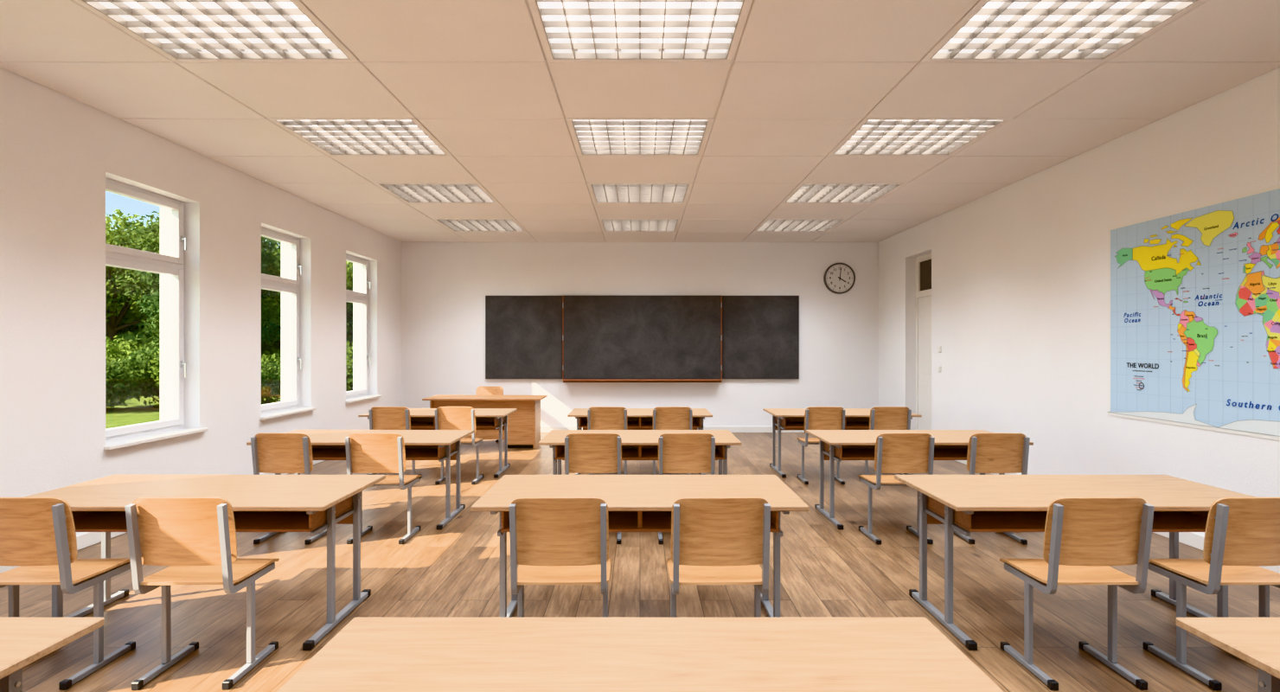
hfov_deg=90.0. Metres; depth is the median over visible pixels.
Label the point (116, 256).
window
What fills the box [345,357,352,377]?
bush
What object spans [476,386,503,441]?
chair
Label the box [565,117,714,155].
ceiling light
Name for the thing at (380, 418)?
chair
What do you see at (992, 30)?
ceiling light
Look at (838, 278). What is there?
wall clock
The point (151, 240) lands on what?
broadleaf tree
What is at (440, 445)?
student desk
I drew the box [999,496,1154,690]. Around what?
chair
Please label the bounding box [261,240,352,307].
broadleaf tree
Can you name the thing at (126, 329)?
bush
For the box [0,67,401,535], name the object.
wall
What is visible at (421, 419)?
student desk
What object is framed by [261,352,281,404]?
bush
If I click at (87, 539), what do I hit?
baseboard
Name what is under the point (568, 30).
ceiling light
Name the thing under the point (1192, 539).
baseboard
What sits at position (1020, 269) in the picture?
wall
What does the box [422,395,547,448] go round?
desk
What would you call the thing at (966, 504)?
student desk
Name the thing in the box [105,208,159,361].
broadleaf tree
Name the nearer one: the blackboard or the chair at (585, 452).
the chair at (585, 452)
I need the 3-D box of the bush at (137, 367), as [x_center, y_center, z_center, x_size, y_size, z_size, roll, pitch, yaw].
[-16.574,0.890,21.890,2.865,2.421,4.022,0,0,8]
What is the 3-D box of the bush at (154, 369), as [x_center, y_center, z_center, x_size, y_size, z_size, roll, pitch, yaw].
[-14.154,0.988,21.614,3.957,2.224,2.458,0,0,-25]
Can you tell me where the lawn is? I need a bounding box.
[105,391,281,428]
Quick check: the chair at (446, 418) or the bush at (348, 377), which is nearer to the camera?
the chair at (446, 418)
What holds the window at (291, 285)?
in the wall at (58, 151)
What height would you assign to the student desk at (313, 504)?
0.767 m
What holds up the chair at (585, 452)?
on the floor
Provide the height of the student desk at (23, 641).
0.767 m
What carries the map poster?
attached to the wall at (1020, 269)
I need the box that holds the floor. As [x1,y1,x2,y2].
[0,432,1279,691]
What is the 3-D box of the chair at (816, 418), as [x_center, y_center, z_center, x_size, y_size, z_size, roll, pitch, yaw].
[2.142,1.149,7.593,0.467,0.902,0.491,0,0,1]
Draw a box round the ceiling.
[0,0,1279,242]
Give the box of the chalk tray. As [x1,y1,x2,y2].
[563,378,721,382]
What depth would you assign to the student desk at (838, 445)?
5.96 m
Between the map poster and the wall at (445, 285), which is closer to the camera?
the map poster
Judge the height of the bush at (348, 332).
4.134 m
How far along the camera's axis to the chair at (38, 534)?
2.99 m
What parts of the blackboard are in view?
panel, panel, panel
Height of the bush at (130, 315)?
5.062 m
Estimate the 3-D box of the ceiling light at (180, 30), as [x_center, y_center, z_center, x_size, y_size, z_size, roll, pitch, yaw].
[-2.523,-1.987,3.795,1.254,0.134,1.065,0,0,0]
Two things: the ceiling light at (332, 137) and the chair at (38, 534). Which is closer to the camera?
the chair at (38, 534)
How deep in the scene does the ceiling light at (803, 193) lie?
8.15 m
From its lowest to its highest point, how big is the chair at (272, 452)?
0.902 m
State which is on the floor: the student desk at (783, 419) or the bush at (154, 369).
the student desk at (783, 419)
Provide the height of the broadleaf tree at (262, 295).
8.063 m
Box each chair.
[0,496,135,690]
[124,496,279,690]
[250,432,326,544]
[345,432,421,543]
[368,406,421,477]
[434,406,483,484]
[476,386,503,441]
[509,496,611,617]
[564,432,621,543]
[587,406,627,474]
[652,406,692,474]
[657,432,715,543]
[665,496,770,617]
[797,406,845,484]
[858,406,911,474]
[858,432,934,544]
[953,432,1030,544]
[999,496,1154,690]
[1143,497,1279,690]
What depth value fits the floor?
4.09 m
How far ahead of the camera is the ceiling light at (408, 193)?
8.15 m
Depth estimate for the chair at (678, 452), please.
5.17 m
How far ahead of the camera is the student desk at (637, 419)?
8.06 m
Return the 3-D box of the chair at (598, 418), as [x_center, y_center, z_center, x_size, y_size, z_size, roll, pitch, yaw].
[-0.378,1.149,7.593,0.467,0.902,0.491,0,0,0]
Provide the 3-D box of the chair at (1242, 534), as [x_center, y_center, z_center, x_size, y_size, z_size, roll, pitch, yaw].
[2.889,1.149,3.178,0.467,0.902,0.491,0,0,-1]
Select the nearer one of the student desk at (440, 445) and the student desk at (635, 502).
the student desk at (635, 502)
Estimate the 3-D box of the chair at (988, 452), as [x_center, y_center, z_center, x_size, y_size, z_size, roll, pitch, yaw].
[2.897,1.149,5.363,0.467,0.902,0.491,0,0,1]
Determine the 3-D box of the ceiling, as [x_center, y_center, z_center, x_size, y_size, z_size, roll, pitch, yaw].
[0.000,-2.070,4.867,9.632,0.300,14.545,0,0,0]
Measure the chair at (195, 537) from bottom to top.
0.902 m
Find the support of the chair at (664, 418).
on the floor
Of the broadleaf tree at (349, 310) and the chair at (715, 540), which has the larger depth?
the broadleaf tree at (349, 310)
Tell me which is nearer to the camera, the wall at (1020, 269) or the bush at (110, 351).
the wall at (1020, 269)
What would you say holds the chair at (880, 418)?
on the floor
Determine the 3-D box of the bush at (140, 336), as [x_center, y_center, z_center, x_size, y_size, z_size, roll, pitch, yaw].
[-19.963,-0.221,29.213,5.616,4.642,7.884,0,0,-24]
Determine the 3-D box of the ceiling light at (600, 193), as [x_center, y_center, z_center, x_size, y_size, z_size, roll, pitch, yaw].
[0.000,-1.987,8.086,1.254,0.134,1.065,0,0,0]
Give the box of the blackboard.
[485,295,799,382]
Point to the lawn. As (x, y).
(136, 412)
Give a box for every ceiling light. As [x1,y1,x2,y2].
[73,0,358,61]
[268,117,452,155]
[374,182,499,203]
[432,218,527,231]
[527,0,752,61]
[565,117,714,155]
[587,183,692,203]
[598,218,681,231]
[752,218,847,231]
[780,182,905,203]
[827,117,1011,155]
[921,0,1206,61]
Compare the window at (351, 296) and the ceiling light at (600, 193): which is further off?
the window at (351, 296)
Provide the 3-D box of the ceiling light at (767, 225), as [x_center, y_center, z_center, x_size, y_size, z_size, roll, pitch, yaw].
[2.523,-1.987,10.231,1.254,0.134,1.065,0,0,0]
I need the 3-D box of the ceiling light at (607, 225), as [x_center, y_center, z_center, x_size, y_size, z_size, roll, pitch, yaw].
[0.000,-1.987,10.231,1.254,0.134,1.065,0,0,0]
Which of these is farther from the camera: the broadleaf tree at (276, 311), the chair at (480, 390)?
the broadleaf tree at (276, 311)
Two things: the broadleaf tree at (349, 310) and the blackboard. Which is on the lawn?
the broadleaf tree at (349, 310)
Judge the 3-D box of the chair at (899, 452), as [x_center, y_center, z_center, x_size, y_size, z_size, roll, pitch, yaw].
[2.133,1.149,5.363,0.467,0.902,0.491,0,0,-1]
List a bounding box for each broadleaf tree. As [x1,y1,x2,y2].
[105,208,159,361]
[105,269,140,307]
[108,209,269,336]
[115,247,158,319]
[134,236,281,345]
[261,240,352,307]
[261,243,280,316]
[261,249,352,345]
[345,261,352,328]
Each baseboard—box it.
[0,460,324,573]
[540,426,804,432]
[955,460,1279,573]
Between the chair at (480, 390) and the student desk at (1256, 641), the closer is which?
the student desk at (1256, 641)
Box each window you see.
[103,178,208,449]
[259,226,316,419]
[345,253,381,403]
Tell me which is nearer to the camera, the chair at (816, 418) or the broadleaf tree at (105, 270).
the chair at (816, 418)
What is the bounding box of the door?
[915,252,931,429]
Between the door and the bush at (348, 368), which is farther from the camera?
the bush at (348, 368)
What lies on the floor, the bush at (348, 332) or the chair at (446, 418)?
the chair at (446, 418)
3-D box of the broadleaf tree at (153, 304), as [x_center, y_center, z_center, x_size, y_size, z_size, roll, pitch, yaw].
[-17.498,-1.590,26.589,4.872,7.380,6.254,0,0,2]
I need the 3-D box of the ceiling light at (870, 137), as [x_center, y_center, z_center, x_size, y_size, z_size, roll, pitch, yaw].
[2.523,-1.987,5.940,1.254,0.134,1.065,0,0,0]
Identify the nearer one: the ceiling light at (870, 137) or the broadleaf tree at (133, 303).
the ceiling light at (870, 137)
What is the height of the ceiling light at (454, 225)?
0.134 m
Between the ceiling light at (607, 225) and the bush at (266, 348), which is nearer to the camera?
the ceiling light at (607, 225)
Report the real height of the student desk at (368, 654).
0.767 m
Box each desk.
[0,617,104,691]
[24,474,385,650]
[246,429,473,529]
[276,617,1003,691]
[358,408,517,477]
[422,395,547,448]
[470,474,809,617]
[537,429,742,474]
[567,408,712,474]
[762,408,921,477]
[806,429,1033,529]
[894,474,1255,650]
[1175,617,1279,691]
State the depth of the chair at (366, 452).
5.17 m
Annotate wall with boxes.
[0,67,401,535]
[401,241,878,426]
[878,67,1279,536]
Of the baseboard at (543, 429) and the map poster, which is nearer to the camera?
the map poster
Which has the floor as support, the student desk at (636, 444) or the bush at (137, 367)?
the student desk at (636, 444)
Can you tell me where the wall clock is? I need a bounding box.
[823,262,855,294]
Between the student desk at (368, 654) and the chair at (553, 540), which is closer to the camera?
the student desk at (368, 654)
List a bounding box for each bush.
[105,317,143,356]
[105,323,144,354]
[105,335,142,408]
[105,339,159,405]
[113,314,159,355]
[118,293,270,354]
[147,348,281,404]
[261,307,352,360]
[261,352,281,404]
[345,313,352,353]
[345,340,352,391]
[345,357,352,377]
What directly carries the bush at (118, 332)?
on the lawn
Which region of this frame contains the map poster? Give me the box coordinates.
[1107,184,1279,440]

